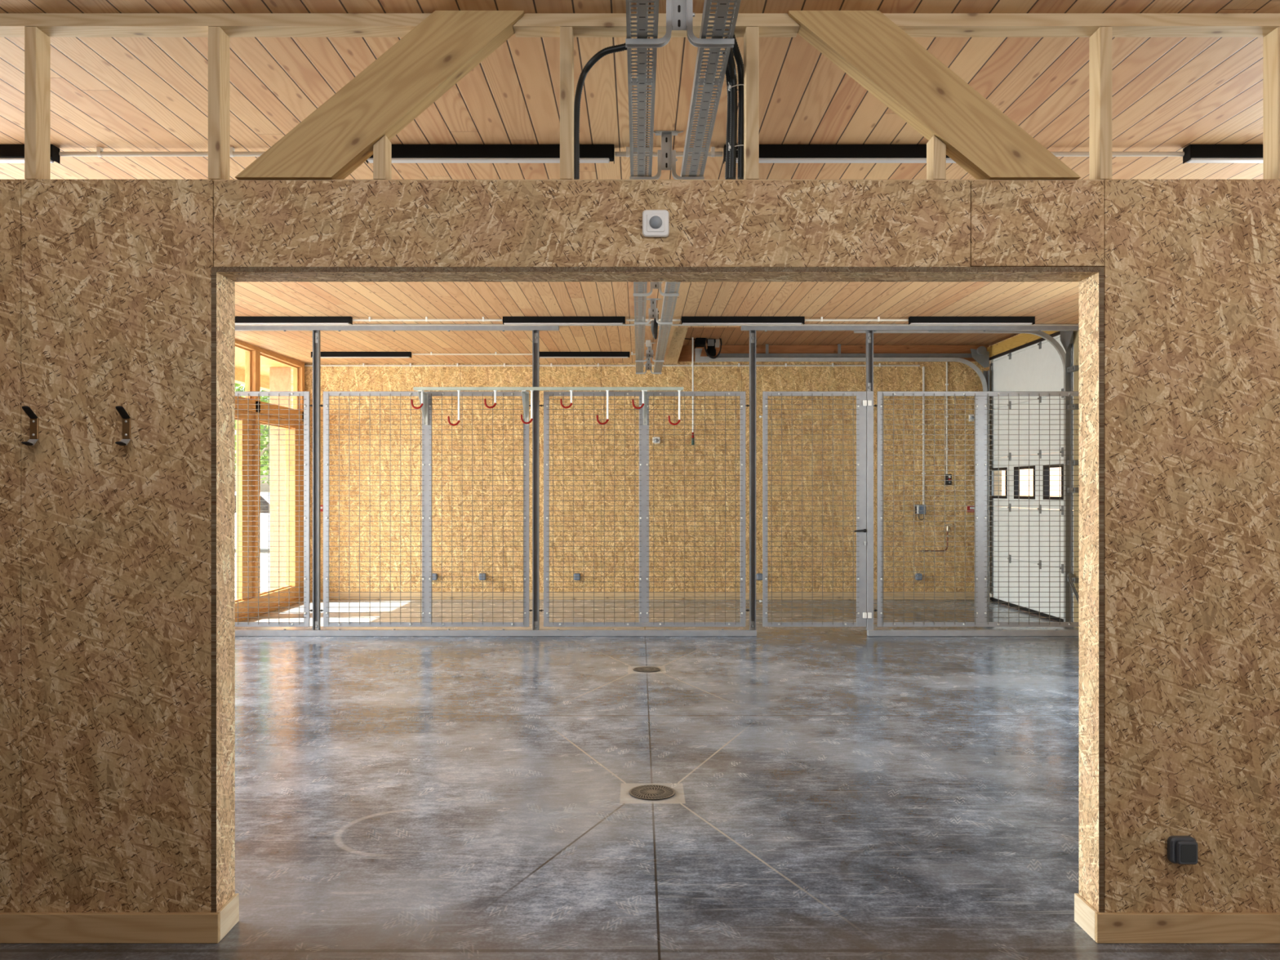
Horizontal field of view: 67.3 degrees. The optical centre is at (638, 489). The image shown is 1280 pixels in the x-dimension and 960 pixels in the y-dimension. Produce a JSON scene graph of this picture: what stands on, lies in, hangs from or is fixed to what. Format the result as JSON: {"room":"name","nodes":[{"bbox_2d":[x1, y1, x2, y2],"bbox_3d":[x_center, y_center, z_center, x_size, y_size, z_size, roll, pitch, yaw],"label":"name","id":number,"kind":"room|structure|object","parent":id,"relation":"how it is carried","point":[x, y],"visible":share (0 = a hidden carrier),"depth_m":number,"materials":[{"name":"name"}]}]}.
{"room":"workshop garage","nodes":[
{"label":"workshop garage","id":0,"kind":"room"},
{"bbox_2d":[291,367,293,408],"bbox_3d":[-4.646,-0.200,4.850,0.160,3.400,16.900,0,0,0],"label":"wall","id":1,"kind":"structure","parent":0,"point":[291,367],"depth_m":13.06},
{"bbox_2d":[235,339,304,622],"bbox_3d":[-4.604,-0.121,11.630,0.165,3.240,2.860,0,0,0],"label":"window","id":2,"kind":"structure","parent":1,"relation":"in","point":[253,353],"depth_m":11.47,"materials":[{"name":"brown wood"}]},
{"bbox_2d":[0,179,1279,912],"bbox_3d":[0.100,0.235,3.263,9.600,2.530,0.146,0,0,0],"label":"wall","id":3,"kind":"structure","parent":0,"point":[117,562],"depth_m":3.19,"materials":[{"name":"brown wood"}]},
{"bbox_2d":[21,405,38,445],"bbox_3d":[-2.005,-0.209,3.164,0.027,0.129,0.054,0,0,0],"label":"coat hook","id":4,"kind":"object","parent":3,"relation":"attached to","point":[33,420],"visible":1,"depth_m":3.18,"materials":[{"name":"metal"}]},
{"bbox_2d":[0,893,239,943],"bbox_3d":[-3.044,1.451,3.256,3.311,0.096,0.167,0,0,0],"label":"baseboard","id":5,"kind":"structure","parent":3,"relation":"attached to","point":[15,927],"depth_m":3.17,"materials":[{"name":"brown wood"}]},
{"bbox_2d":[115,405,130,445],"bbox_3d":[-1.699,-0.209,3.164,0.027,0.129,0.054,0,0,0],"label":"coat hook","id":6,"kind":"object","parent":3,"relation":"attached to","point":[126,439],"visible":1,"depth_m":3.18,"materials":[{"name":"metal"}]},
{"bbox_2d":[642,209,669,237],"bbox_3d":[0.056,-0.881,3.173,0.088,0.088,0.036,0,0,0],"label":"sensor","id":7,"kind":"object","parent":3,"relation":"attached to","point":[655,223],"visible":1,"depth_m":3.17,"materials":[{"name":"white plastic"}]},
{"bbox_2d":[213,179,1103,181],"bbox_3d":[0.100,-1.014,3.248,9.600,0.044,0.078,0,0,0],"label":"wooden beam","id":8,"kind":"structure","parent":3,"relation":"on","point":[213,180],"depth_m":3.21,"materials":[{"name":"brown wood"}]},
{"bbox_2d":[24,26,50,179],"bbox_3d":[-2.031,-1.292,3.248,0.039,0.509,0.079,0,0,0],"label":"stud","id":9,"kind":"object","parent":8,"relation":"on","point":[37,43],"visible":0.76,"depth_m":3.21,"materials":[{"name":"brown wood"}]},
{"bbox_2d":[208,26,229,179],"bbox_3d":[-1.419,-1.292,3.248,0.041,0.509,0.079,0,0,0],"label":"stud","id":10,"kind":"object","parent":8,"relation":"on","point":[218,40],"visible":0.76,"depth_m":3.21,"materials":[{"name":"brown wood"}]},
{"bbox_2d":[235,10,524,179],"bbox_3d":[-0.862,-1.313,3.228,0.959,0.553,0.075,0,0,0],"label":"brace","id":11,"kind":"object","parent":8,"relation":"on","point":[341,134],"visible":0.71,"depth_m":3.19,"materials":[{"name":"brown wood"}]},
{"bbox_2d":[373,135,391,179],"bbox_3d":[-0.866,-1.110,3.248,0.041,0.147,0.079,0,0,0],"label":"stud","id":12,"kind":"object","parent":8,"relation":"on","point":[382,148],"visible":0.79,"depth_m":3.21,"materials":[{"name":"brown wood"}]},
{"bbox_2d":[560,26,573,179],"bbox_3d":[-0.243,-1.292,3.248,0.042,0.509,0.079,0,0,0],"label":"stud","id":13,"kind":"object","parent":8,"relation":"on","point":[566,37],"visible":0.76,"depth_m":3.21,"materials":[{"name":"brown wood"}]},
{"bbox_2d":[743,26,759,179],"bbox_3d":[0.380,-1.292,3.248,0.042,0.509,0.079,0,0,0],"label":"stud","id":14,"kind":"object","parent":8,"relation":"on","point":[751,37],"visible":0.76,"depth_m":3.21,"materials":[{"name":"brown wood"}]},
{"bbox_2d":[787,10,1080,179],"bbox_3d":[0.982,-1.313,3.228,0.970,0.553,0.075,0,0,0],"label":"brace","id":15,"kind":"object","parent":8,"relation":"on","point":[867,46],"visible":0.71,"depth_m":3.19,"materials":[{"name":"brown wood"}]},
{"bbox_2d":[926,135,946,179],"bbox_3d":[1.004,-1.110,3.248,0.041,0.146,0.079,0,0,0],"label":"stud","id":16,"kind":"object","parent":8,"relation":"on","point":[935,148],"visible":0.79,"depth_m":3.21,"materials":[{"name":"brown wood"}]},
{"bbox_2d":[1088,26,1111,179],"bbox_3d":[1.560,-1.292,3.248,0.041,0.509,0.079,0,0,0],"label":"stud","id":17,"kind":"object","parent":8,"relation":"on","point":[1100,42],"visible":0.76,"depth_m":3.21,"materials":[{"name":"brown wood"}]},
{"bbox_2d":[1262,26,1279,179],"bbox_3d":[2.154,-1.292,3.248,0.041,0.509,0.079,0,0,0],"label":"stud","id":18,"kind":"object","parent":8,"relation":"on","point":[1271,42],"visible":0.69,"depth_m":3.24,"materials":[{"name":"brown wood"}]},
{"bbox_2d":[1074,893,1279,943],"bbox_3d":[3.206,1.451,3.256,3.387,0.096,0.167,0,0,0],"label":"baseboard","id":19,"kind":"structure","parent":3,"relation":"attached to","point":[1102,927],"depth_m":3.17,"materials":[{"name":"brown wood"}]},
{"bbox_2d":[1167,835,1197,864],"bbox_3d":[1.798,1.192,3.172,0.088,0.087,0.038,0,0,0],"label":"wall socket","id":20,"kind":"object","parent":3,"relation":"attached to","point":[1181,850],"visible":1,"depth_m":3.16,"materials":[{"name":"plastic"}]},
{"bbox_2d":[0,600,1279,959],"bbox_3d":[0.100,1.600,4.850,9.700,0.200,16.900,0,0,0],"label":"floor","id":21,"kind":"structure","parent":0,"point":[842,793],"depth_m":4.82,"materials":[{"name":"concrete"}]},
{"bbox_2d":[235,628,756,635],"bbox_3d":[-1.616,1.462,9.848,5.640,0.073,0.065,0,0,0],"label":"fence rail","id":22,"kind":"object","parent":21,"relation":"on","point":[284,632],"visible":0.87,"depth_m":9.81,"materials":[{"name":"metal"}]},
{"bbox_2d":[312,329,320,630],"bbox_3d":[-3.304,-0.089,9.852,0.065,3.081,0.052,0,0,0],"label":"fence post","id":23,"kind":"object","parent":22,"relation":"on","point":[316,334],"visible":1,"depth_m":9.85,"materials":[{"name":"metal"}]},
{"bbox_2d":[235,391,312,626],"bbox_3d":[-3.976,0.200,9.844,1.276,2.411,0.036,0,0,0],"label":"mesh screen","id":24,"kind":"object","parent":23,"relation":"attached to","point":[306,394],"visible":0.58,"depth_m":9.83,"materials":[{"name":"metal"}]},
{"bbox_2d":[319,391,532,626],"bbox_3d":[-2.180,0.200,9.844,2.182,2.411,0.036,0,0,0],"label":"mesh screen","id":25,"kind":"object","parent":23,"relation":"attached to","point":[426,434],"visible":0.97,"depth_m":9.83,"materials":[{"name":"metal"}]},
{"bbox_2d":[410,386,562,426],"bbox_3d":[-1.516,-0.827,9.687,1.510,0.384,0.274,0,0,0],"label":"hook rack","id":26,"kind":"object","parent":25,"relation":"attached to","point":[423,396],"visible":1,"depth_m":9.57,"materials":[{"name":"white metal"}]},
{"bbox_2d":[532,329,539,630],"bbox_3d":[-1.056,-0.089,9.852,0.065,3.081,0.052,0,0,0],"label":"fence post","id":27,"kind":"object","parent":22,"relation":"on","point":[535,334],"visible":1,"depth_m":9.86,"materials":[{"name":"metal"}]},
{"bbox_2d":[749,329,755,630],"bbox_3d":[1.167,-0.089,9.852,0.065,3.081,0.052,0,0,0],"label":"fence post","id":28,"kind":"object","parent":22,"relation":"on","point":[752,333],"visible":1,"depth_m":9.86,"materials":[{"name":"metal"}]},
{"bbox_2d":[538,391,749,626],"bbox_3d":[0.056,0.200,9.844,2.156,2.411,0.036,0,0,0],"label":"mesh screen","id":29,"kind":"object","parent":28,"relation":"attached to","point":[643,434],"visible":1,"depth_m":9.83,"materials":[{"name":"metal"}]},
{"bbox_2d":[560,386,683,425],"bbox_3d":[-0.170,-0.830,9.687,1.228,0.379,0.274,0,0,0],"label":"hook rack","id":30,"kind":"object","parent":29,"relation":"attached to","point":[644,389],"visible":1,"depth_m":9.57,"materials":[{"name":"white metal"}]},
{"bbox_2d":[633,666,660,672],"bbox_3d":[0.066,1.496,8.000,0.228,0.006,0.228,0,0,0],"label":"floor drain","id":31,"kind":"object","parent":21,"relation":"on","point":[646,668],"visible":1,"depth_m":8.00,"materials":[{"name":"metal"}]},
{"bbox_2d":[629,784,675,799],"bbox_3d":[0.066,1.496,4.750,0.228,0.006,0.228,0,0,0],"label":"floor drain","id":32,"kind":"object","parent":21,"relation":"on","point":[648,792],"visible":1,"depth_m":4.74,"materials":[{"name":"metal"}]},
{"bbox_2d":[709,344,989,600],"bbox_3d":[2.820,-0.232,12.922,3.771,3.454,0.165,0,0,0],"label":"door track","id":33,"kind":"object","parent":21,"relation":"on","point":[980,355],"visible":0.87,"depth_m":12.91,"materials":[{"name":"metal"}]},
{"bbox_2d":[866,628,1079,635],"bbox_3d":[3.534,1.462,9.848,2.384,0.073,0.065,0,0,0],"label":"fence rail","id":34,"kind":"object","parent":21,"relation":"on","point":[891,632],"visible":0.92,"depth_m":9.81,"materials":[{"name":"metal"}]},
{"bbox_2d":[866,391,873,630],"bbox_3d":[2.369,0.215,9.845,0.066,2.444,0.070,0,0,0],"label":"fence post","id":35,"kind":"object","parent":34,"relation":"on","point":[869,394],"depth_m":9.83,"materials":[{"name":"grey metal"}]},
{"bbox_2d":[759,391,866,626],"bbox_3d":[1.782,0.200,9.828,1.098,2.411,0.071,0,0,0],"label":"gate","id":36,"kind":"object","parent":35,"relation":"attached to","point":[861,402],"visible":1,"depth_m":9.84,"materials":[{"name":"metal"}]},
{"bbox_2d":[866,329,873,391],"bbox_3d":[2.366,-1.312,9.852,0.065,0.635,0.052,0,0,0],"label":"fence post","id":37,"kind":"object","parent":35,"relation":"on","point":[869,334],"visible":1,"depth_m":9.85,"materials":[{"name":"metal"}]},
{"bbox_2d":[873,391,1079,626],"bbox_3d":[3.493,0.200,9.844,2.170,2.411,0.036,0,0,0],"label":"mesh screen","id":38,"kind":"object","parent":35,"relation":"attached to","point":[980,399],"visible":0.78,"depth_m":9.83,"materials":[{"name":"metal"}]},
{"bbox_2d":[0,0,1279,363],"bbox_3d":[0.050,-1.798,4.750,10.100,0.603,17.100,0,0,0],"label":"ceiling","id":39,"kind":"structure","parent":0,"point":[110,94],"depth_m":4.15,"materials":[{"name":"brown wood"}]},
{"bbox_2d":[0,144,24,163],"bbox_3d":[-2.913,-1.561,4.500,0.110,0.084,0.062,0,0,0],"label":"ceiling light","id":40,"kind":"object","parent":39,"relation":"attached to","point":[11,153],"depth_m":4.47,"materials":[{"name":"black paint"}]},
{"bbox_2d":[0,157,53,163],"bbox_3d":[-3.317,-1.541,4.500,1.131,0.012,0.048,0,0,0],"label":"diffuser","id":41,"kind":"object","parent":40,"relation":"attached to","point":[2,160],"depth_m":4.48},
{"bbox_2d":[58,146,264,156],"bbox_3d":[-2.002,-1.586,4.520,1.435,0.043,0.028,0,0,0],"label":"conduit","id":42,"kind":"object","parent":39,"relation":"attached to","point":[100,152],"visible":0.63,"depth_m":4.51,"materials":[{"name":"white plastic"}]},
{"bbox_2d":[0,13,431,37],"bbox_3d":[-2.693,-1.568,3.248,4.015,0.042,0.079,0,0,0],"label":"wooden beam","id":43,"kind":"structure","parent":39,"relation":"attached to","point":[11,24],"depth_m":3.21,"materials":[{"name":"brown wood"}]},
{"bbox_2d":[235,316,352,324],"bbox_3d":[-3.362,-1.635,9.300,1.165,0.071,0.062,0,0,0],"label":"ceiling light","id":44,"kind":"object","parent":39,"relation":"attached to","point":[238,320],"visible":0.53,"depth_m":9.27,"materials":[{"name":"black paint"}]},
{"bbox_2d":[235,323,349,324],"bbox_3d":[-3.369,-1.605,9.300,1.133,0.012,0.048,0,0,0],"label":"diffuser","id":45,"kind":"object","parent":44,"relation":"attached to","point":[235,323],"depth_m":9.30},
{"bbox_2d":[311,351,411,358],"bbox_3d":[-3.441,-1.669,11.920,1.233,0.071,0.062,0,0,0],"label":"ceiling light","id":46,"kind":"object","parent":39,"relation":"attached to","point":[323,354],"visible":0.87,"depth_m":11.89,"materials":[{"name":"black paint"}]},
{"bbox_2d":[311,356,408,358],"bbox_3d":[-3.448,-1.640,11.920,1.201,0.012,0.048,0,0,0],"label":"diffuser","id":47,"kind":"object","parent":46,"relation":"attached to","point":[312,357],"depth_m":11.92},
{"bbox_2d":[235,325,559,331],"bbox_3d":[-2.627,-1.647,9.850,3.617,0.059,0.060,0,0,0],"label":"fence rail","id":48,"kind":"object","parent":39,"relation":"attached to","point":[284,328],"visible":0.81,"depth_m":9.82,"materials":[{"name":"metal"}]},
{"bbox_2d":[352,316,502,321],"bbox_3d":[-2.046,-1.649,9.310,1.450,0.043,0.028,0,0,0],"label":"conduit","id":49,"kind":"object","parent":39,"relation":"attached to","point":[369,319],"visible":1,"depth_m":9.30,"materials":[{"name":"white plastic"}]},
{"bbox_2d":[412,351,532,355],"bbox_3d":[-2.031,-1.686,11.920,1.564,0.039,0.024,0,0,0],"label":"conduit","id":50,"kind":"object","parent":39,"relation":"attached to","point":[430,353],"visible":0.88,"depth_m":11.91,"materials":[{"name":"white plastic"}]},
{"bbox_2d":[365,144,614,164],"bbox_3d":[-0.697,-1.571,4.500,1.163,0.071,0.062,0,0,0],"label":"ceiling light","id":51,"kind":"object","parent":39,"relation":"attached to","point":[401,153],"visible":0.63,"depth_m":4.47,"materials":[{"name":"black paint"}]},
{"bbox_2d":[367,157,609,163],"bbox_3d":[-0.704,-1.541,4.500,1.131,0.012,0.048,0,0,0],"label":"diffuser","id":52,"kind":"object","parent":51,"relation":"attached to","point":[394,160],"depth_m":4.48,"materials":[{"name":"plastic"}]},
{"bbox_2d":[502,316,625,324],"bbox_3d":[-0.722,-1.635,9.300,1.182,0.071,0.062,0,0,0],"label":"ceiling light","id":53,"kind":"object","parent":39,"relation":"attached to","point":[506,320],"visible":1,"depth_m":9.27,"materials":[{"name":"black paint"}]},
{"bbox_2d":[503,323,622,324],"bbox_3d":[-0.729,-1.605,9.300,1.150,0.012,0.048,0,0,0],"label":"diffuser","id":54,"kind":"object","parent":53,"relation":"attached to","point":[504,323],"depth_m":9.28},
{"bbox_2d":[539,351,630,358],"bbox_3d":[-0.675,-1.669,11.920,1.126,0.071,0.062,0,0,0],"label":"ceiling light","id":55,"kind":"object","parent":39,"relation":"attached to","point":[542,354],"visible":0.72,"depth_m":11.89,"materials":[{"name":"black paint"}]},
{"bbox_2d":[539,356,627,358],"bbox_3d":[-0.682,-1.640,11.920,1.094,0.012,0.048,0,0,0],"label":"diffuser","id":56,"kind":"object","parent":55,"relation":"attached to","point":[540,357],"depth_m":11.90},
{"bbox_2d":[626,0,658,372],"bbox_3d":[0.010,-1.464,6.825,0.094,0.204,11.250,0,0,0],"label":"cable tray","id":57,"kind":"object","parent":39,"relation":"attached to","point":[641,81],"visible":0.68,"depth_m":3.44,"materials":[{"name":"metal"}]},
{"bbox_2d":[573,43,626,179],"bbox_3d":[-0.121,-1.286,3.263,0.233,0.432,0.048,0,0,28],"label":"conduit","id":58,"kind":"object","parent":57,"relation":"hanging from","point":[620,47],"visible":0.9,"depth_m":3.30,"materials":[{"name":"plastic"}]},
{"bbox_2d":[635,342,664,361],"bbox_3d":[0.126,-1.585,11.105,0.334,0.220,0.050,0,0,0],"label":"bracket","id":59,"kind":"object","parent":39,"relation":"attached to","point":[649,353],"visible":0.84,"depth_m":11.09,"materials":[{"name":"metal"}]},
{"bbox_2d":[634,298,672,324],"bbox_3d":[0.126,-1.548,8.365,0.334,0.220,0.050,0,0,0],"label":"bracket","id":60,"kind":"object","parent":39,"relation":"attached to","point":[653,313],"visible":1,"depth_m":8.35,"materials":[{"name":"metal"}]},
{"bbox_2d":[512,13,799,37],"bbox_3d":[0.059,-1.568,3.248,0.958,0.042,0.079,0,0,0],"label":"wooden beam","id":61,"kind":"structure","parent":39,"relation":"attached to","point":[531,24],"depth_m":3.21,"materials":[{"name":"brown wood"}]},
{"bbox_2d":[727,32,743,179],"bbox_3d":[0.334,-1.311,3.282,0.029,0.482,0.098,0,0,35],"label":"conduit","id":62,"kind":"object","parent":61,"relation":"hanging from","point":[736,53],"visible":0.79,"depth_m":3.30,"materials":[{"name":"plastic"}]},
{"bbox_2d":[633,281,679,296],"bbox_3d":[0.126,-1.531,7.055,0.334,0.220,0.050,0,0,0],"label":"bracket","id":63,"kind":"object","parent":39,"relation":"attached to","point":[654,285],"visible":0.58,"depth_m":7.04,"materials":[{"name":"metal"}]},
{"bbox_2d":[235,323,1079,326],"bbox_3d":[0.187,-1.665,9.720,9.223,0.025,0.026,0,0,0],"label":"conduit","id":64,"kind":"object","parent":39,"relation":"attached to","point":[402,324],"visible":0.63,"depth_m":9.71,"materials":[{"name":"metal"}]},
{"bbox_2d":[629,130,704,179],"bbox_3d":[0.126,-1.494,4.321,0.334,0.220,0.050,0,0,0],"label":"bracket","id":65,"kind":"object","parent":39,"relation":"attached to","point":[666,157],"visible":0.89,"depth_m":4.30,"materials":[{"name":"metal"}]},
{"bbox_2d":[614,146,723,156],"bbox_3d":[0.141,-1.586,4.520,0.507,0.043,0.028,0,0,0],"label":"conduit","id":66,"kind":"object","parent":39,"relation":"attached to","point":[713,153],"visible":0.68,"depth_m":4.51,"materials":[{"name":"white plastic"}]},
{"bbox_2d":[625,0,734,47],"bbox_3d":[0.126,-1.476,2.965,0.334,0.220,0.050,0,0,0],"label":"bracket","id":67,"kind":"object","parent":39,"relation":"attached to","point":[680,14],"visible":1,"depth_m":2.95,"materials":[{"name":"metal"}]},
{"bbox_2d":[653,0,741,372],"bbox_3d":[0.240,-1.464,6.825,0.097,0.204,11.250,0,0,0],"label":"cable tray","id":68,"kind":"object","parent":67,"relation":"on","point":[722,10],"visible":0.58,"depth_m":3.45,"materials":[{"name":"metal"}]},
{"bbox_2d":[650,311,658,339],"bbox_3d":[0.147,-1.546,9.045,0.068,0.155,0.722,0,0,0],"label":"connector","id":69,"kind":"object","parent":68,"relation":"hanging from","point":[654,325],"visible":0.73,"depth_m":9.19,"materials":[{"name":"black rubber"}]},
{"bbox_2d":[721,52,730,179],"bbox_3d":[0.304,-1.291,3.313,0.030,0.428,0.069,0,0,25],"label":"conduit","id":70,"kind":"object","parent":68,"relation":"hanging from","point":[727,75],"visible":0.56,"depth_m":3.32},
{"bbox_2d":[724,36,737,179],"bbox_3d":[0.310,-1.288,3.253,0.030,0.444,0.127,0,0,17],"label":"conduit","id":71,"kind":"object","parent":68,"relation":"hanging from","point":[731,66],"visible":0.91,"depth_m":3.29,"materials":[{"name":"plastic"}]},
{"bbox_2d":[684,337,722,363],"bbox_3d":[0.783,-1.893,12.539,0.801,0.446,0.274,0,0,-8],"label":"motor","id":72,"kind":"object","parent":39,"relation":"attached to","point":[712,344],"visible":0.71,"depth_m":12.50,"materials":[{"name":"black paint"}]},
{"bbox_2d":[691,337,694,444],"bbox_3d":[0.696,-1.331,12.390,0.035,1.514,0.035,0,0,22],"label":"pull cord","id":73,"kind":"object","parent":72,"relation":"hanging from","point":[692,436],"visible":0.88,"depth_m":12.38,"materials":[{"name":"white plastic"}]},
{"bbox_2d":[680,316,804,324],"bbox_3d":[1.005,-1.635,9.300,1.187,0.071,0.062,0,0,0],"label":"ceiling light","id":74,"kind":"object","parent":39,"relation":"attached to","point":[684,320],"visible":1,"depth_m":9.27,"materials":[{"name":"black paint"}]},
{"bbox_2d":[682,323,801,324],"bbox_3d":[0.998,-1.605,9.300,1.155,0.012,0.048,0,0,0],"label":"diffuser","id":75,"kind":"object","parent":74,"relation":"attached to","point":[682,323],"depth_m":9.28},
{"bbox_2d":[723,144,955,164],"bbox_3d":[0.981,-1.571,4.500,1.163,0.071,0.062,0,0,0],"label":"ceiling light","id":76,"kind":"object","parent":39,"relation":"attached to","point":[768,153],"visible":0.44,"depth_m":4.47,"materials":[{"name":"black paint"}]},
{"bbox_2d":[736,157,955,163],"bbox_3d":[0.974,-1.541,4.500,1.131,0.012,0.048,0,0,0],"label":"diffuser","id":77,"kind":"object","parent":76,"relation":"attached to","point":[762,160],"depth_m":4.48,"materials":[{"name":"plastic"}]},
{"bbox_2d":[804,316,908,321],"bbox_3d":[2.108,-1.649,9.310,1.002,0.043,0.028,0,0,0],"label":"conduit","id":78,"kind":"object","parent":39,"relation":"attached to","point":[821,319],"visible":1,"depth_m":9.30,"materials":[{"name":"white metal"}]},
{"bbox_2d":[741,325,1079,331],"bbox_3d":[2.888,-1.647,9.850,3.677,0.059,0.060,0,0,0],"label":"fence rail","id":79,"kind":"object","parent":39,"relation":"attached to","point":[766,328],"visible":0.8,"depth_m":9.82,"materials":[{"name":"metal"}]},
{"bbox_2d":[908,316,1035,324],"bbox_3d":[3.219,-1.635,9.300,1.204,0.071,0.062,0,0,0],"label":"ceiling light","id":80,"kind":"object","parent":39,"relation":"attached to","point":[912,320],"visible":1,"depth_m":9.27,"materials":[{"name":"black paint"}]},
{"bbox_2d":[910,323,1031,324],"bbox_3d":[3.212,-1.605,9.300,1.172,0.012,0.048,0,0,0],"label":"diffuser","id":81,"kind":"object","parent":80,"relation":"attached to","point":[910,323],"depth_m":9.28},
{"bbox_2d":[882,13,1279,37],"bbox_3d":[2.853,-1.568,3.248,4.094,0.042,0.079,0,0,0],"label":"wooden beam","id":82,"kind":"structure","parent":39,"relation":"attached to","point":[914,24],"depth_m":3.21,"materials":[{"name":"brown wood"}]},
{"bbox_2d":[1050,151,1184,156],"bbox_3d":[2.064,-1.586,4.520,0.992,0.043,0.028,0,0,0],"label":"conduit","id":83,"kind":"object","parent":39,"relation":"attached to","point":[1055,153],"visible":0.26,"depth_m":4.51,"materials":[{"name":"white metal"}]},
{"bbox_2d":[1182,144,1262,164],"bbox_3d":[3.146,-1.571,4.500,1.163,0.071,0.062,0,0,0],"label":"ceiling light","id":84,"kind":"object","parent":39,"relation":"attached to","point":[1193,153],"visible":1,"depth_m":4.47,"materials":[{"name":"black paint"}]},
{"bbox_2d":[1186,157,1262,163],"bbox_3d":[3.139,-1.541,4.500,1.131,0.012,0.048,0,0,0],"label":"diffuser","id":85,"kind":"object","parent":84,"relation":"attached to","point":[1188,160],"depth_m":4.48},
{"bbox_2d":[304,361,989,599],"bbox_3d":[0.097,-0.122,13.200,9.526,3.245,0.201,0,0,0],"label":"wall","id":86,"kind":"structure","parent":0,"point":[961,377],"depth_m":13.10,"materials":[{"name":"wood"}]},
{"bbox_2d":[304,363,919,366],"bbox_3d":[-0.367,-1.695,13.088,8.384,0.045,0.027,0,0,0],"label":"conduit","id":87,"kind":"object","parent":86,"relation":"attached to","point":[363,364],"visible":0.93,"depth_m":13.08,"materials":[{"name":"grey metal"}]},
{"bbox_2d":[310,592,974,599],"bbox_3d":[0.087,1.451,13.091,9.266,0.096,0.018,0,0,0],"label":"baseboard","id":88,"kind":"structure","parent":86,"relation":"attached to","point":[758,595],"depth_m":13.08,"materials":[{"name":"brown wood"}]},
{"bbox_2d":[664,327,688,364],"bbox_3d":[0.435,-1.915,11.525,0.170,0.410,3.150,0,0,0],"label":"beam","id":89,"kind":"structure","parent":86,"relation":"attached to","point":[679,333],"depth_m":11.42,"materials":[{"name":"brown wood"}]},
{"bbox_2d":[677,345,989,361],"bbox_3d":[2.640,-1.857,13.090,4.240,0.225,0.060,0,0,0],"label":"trim","id":90,"kind":"structure","parent":86,"relation":"attached to","point":[686,354],"depth_m":13.06,"materials":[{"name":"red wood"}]},
{"bbox_2d":[921,366,925,504],"bbox_3d":[3.876,-0.730,13.082,0.042,1.885,0.037,0,0,0],"label":"conduit","id":91,"kind":"object","parent":86,"relation":"attached to","point":[923,367],"visible":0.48,"depth_m":13.07,"materials":[{"name":"grey metal"}]},
{"bbox_2d":[945,361,948,474],"bbox_3d":[4.193,-0.970,13.085,0.036,1.530,0.031,0,0,0],"label":"conduit","id":92,"kind":"object","parent":86,"relation":"attached to","point":[946,384],"visible":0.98,"depth_m":13.08,"materials":[{"name":"white metal"}]},
{"bbox_2d":[989,333,1022,596],"bbox_3d":[4.840,-0.310,4.850,0.160,3.620,16.900,0,0,0],"label":"wall","id":93,"kind":"structure","parent":0,"point":[996,473],"depth_m":13.03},
{"bbox_2d":[853,330,1079,622],"bbox_3d":[3.562,-0.139,10.475,2.386,3.269,0.450,0,0,0],"label":"door track","id":94,"kind":"object","parent":93,"relation":"attached to","point":[1065,335],"visible":0.78,"depth_m":10.55,"materials":[{"name":"metal"}]},
{"bbox_2d":[986,330,1060,357],"bbox_3d":[4.760,-1.857,11.775,0.060,0.145,2.550,0,0,0],"label":"trim","id":95,"kind":"structure","parent":93,"relation":"attached to","point":[1022,339],"depth_m":12.13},
{"bbox_2d":[989,331,1073,622],"bbox_3d":[4.771,-0.144,11.788,0.077,3.281,2.535,0,0,0],"label":"door","id":96,"kind":"structure","parent":93,"relation":"in","point":[1036,365],"depth_m":11.65,"materials":[{"name":"white metal"}]},
{"bbox_2d":[1073,330,1079,628],"bbox_3d":[4.754,-0.225,10.260,0.012,3.450,0.480,0,0,0],"label":"trim","id":97,"kind":"structure","parent":93,"relation":"attached to","point":[1076,333],"depth_m":10.43,"materials":[{"name":"wood"}]},
{"label":"outside","id":98,"kind":"structure","parent":0,"visible":0},
{"bbox_2d":[235,542,268,599],"bbox_3d":[0.000,1.640,30.000,120.000,0.220,100.000,0,0,0],"label":"ground","id":99,"kind":"structure","parent":98,"point":[264,560],"depth_m":18.80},
{"bbox_2d":[235,491,268,542],"bbox_3d":[-9.575,0.785,23.862,4.250,1.470,1.784,0,0,0],"label":"parked car","id":100,"kind":"object","parent":99,"relation":"on","point":[264,509],"visible":0.02,"depth_m":23.00,"materials":[{"name":"white paint"}]},
{"bbox_2d":[235,382,268,474],"bbox_3d":[-11.467,-1.959,28.483,4.422,6.991,4.427,0,0,0],"label":"broadleaf tree","id":101,"kind":"object","parent":99,"relation":"on","point":[265,439],"visible":0.06,"depth_m":28.23,"materials":[{"name":"green plant"}]},
{"bbox_2d":[260,400,268,484],"bbox_3d":[-12.160,-0.774,32.555,2.718,4.626,2.630,0,0,0],"label":"broadleaf tree","id":102,"kind":"object","parent":99,"relation":"on","point":[266,443],"visible":0.02,"depth_m":31.95,"materials":[{"name":"green plant"}]},
{"bbox_2d":[269,367,291,590],"bbox_3d":[-4.980,-0.085,13.485,0.300,3.230,0.270,0,0,0],"label":"column","id":103,"kind":"structure","parent":99,"relation":"on","point":[280,378],"depth_m":13.35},
{"bbox_2d":[235,347,289,391],"bbox_3d":[-7.088,-1.720,10.250,4.824,0.400,14.500,0,0,0],"label":"soffit","id":104,"kind":"structure","parent":103,"relation":"on","point":[265,363],"depth_m":13.37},
{"bbox_2d":[1001,452,1061,510],"bbox_3d":[7.300,-0.085,17.650,0.200,3.230,4.300,0,0,0],"label":"wall","id":105,"kind":"structure","parent":99,"relation":"on","point":[1024,490],"depth_m":17.66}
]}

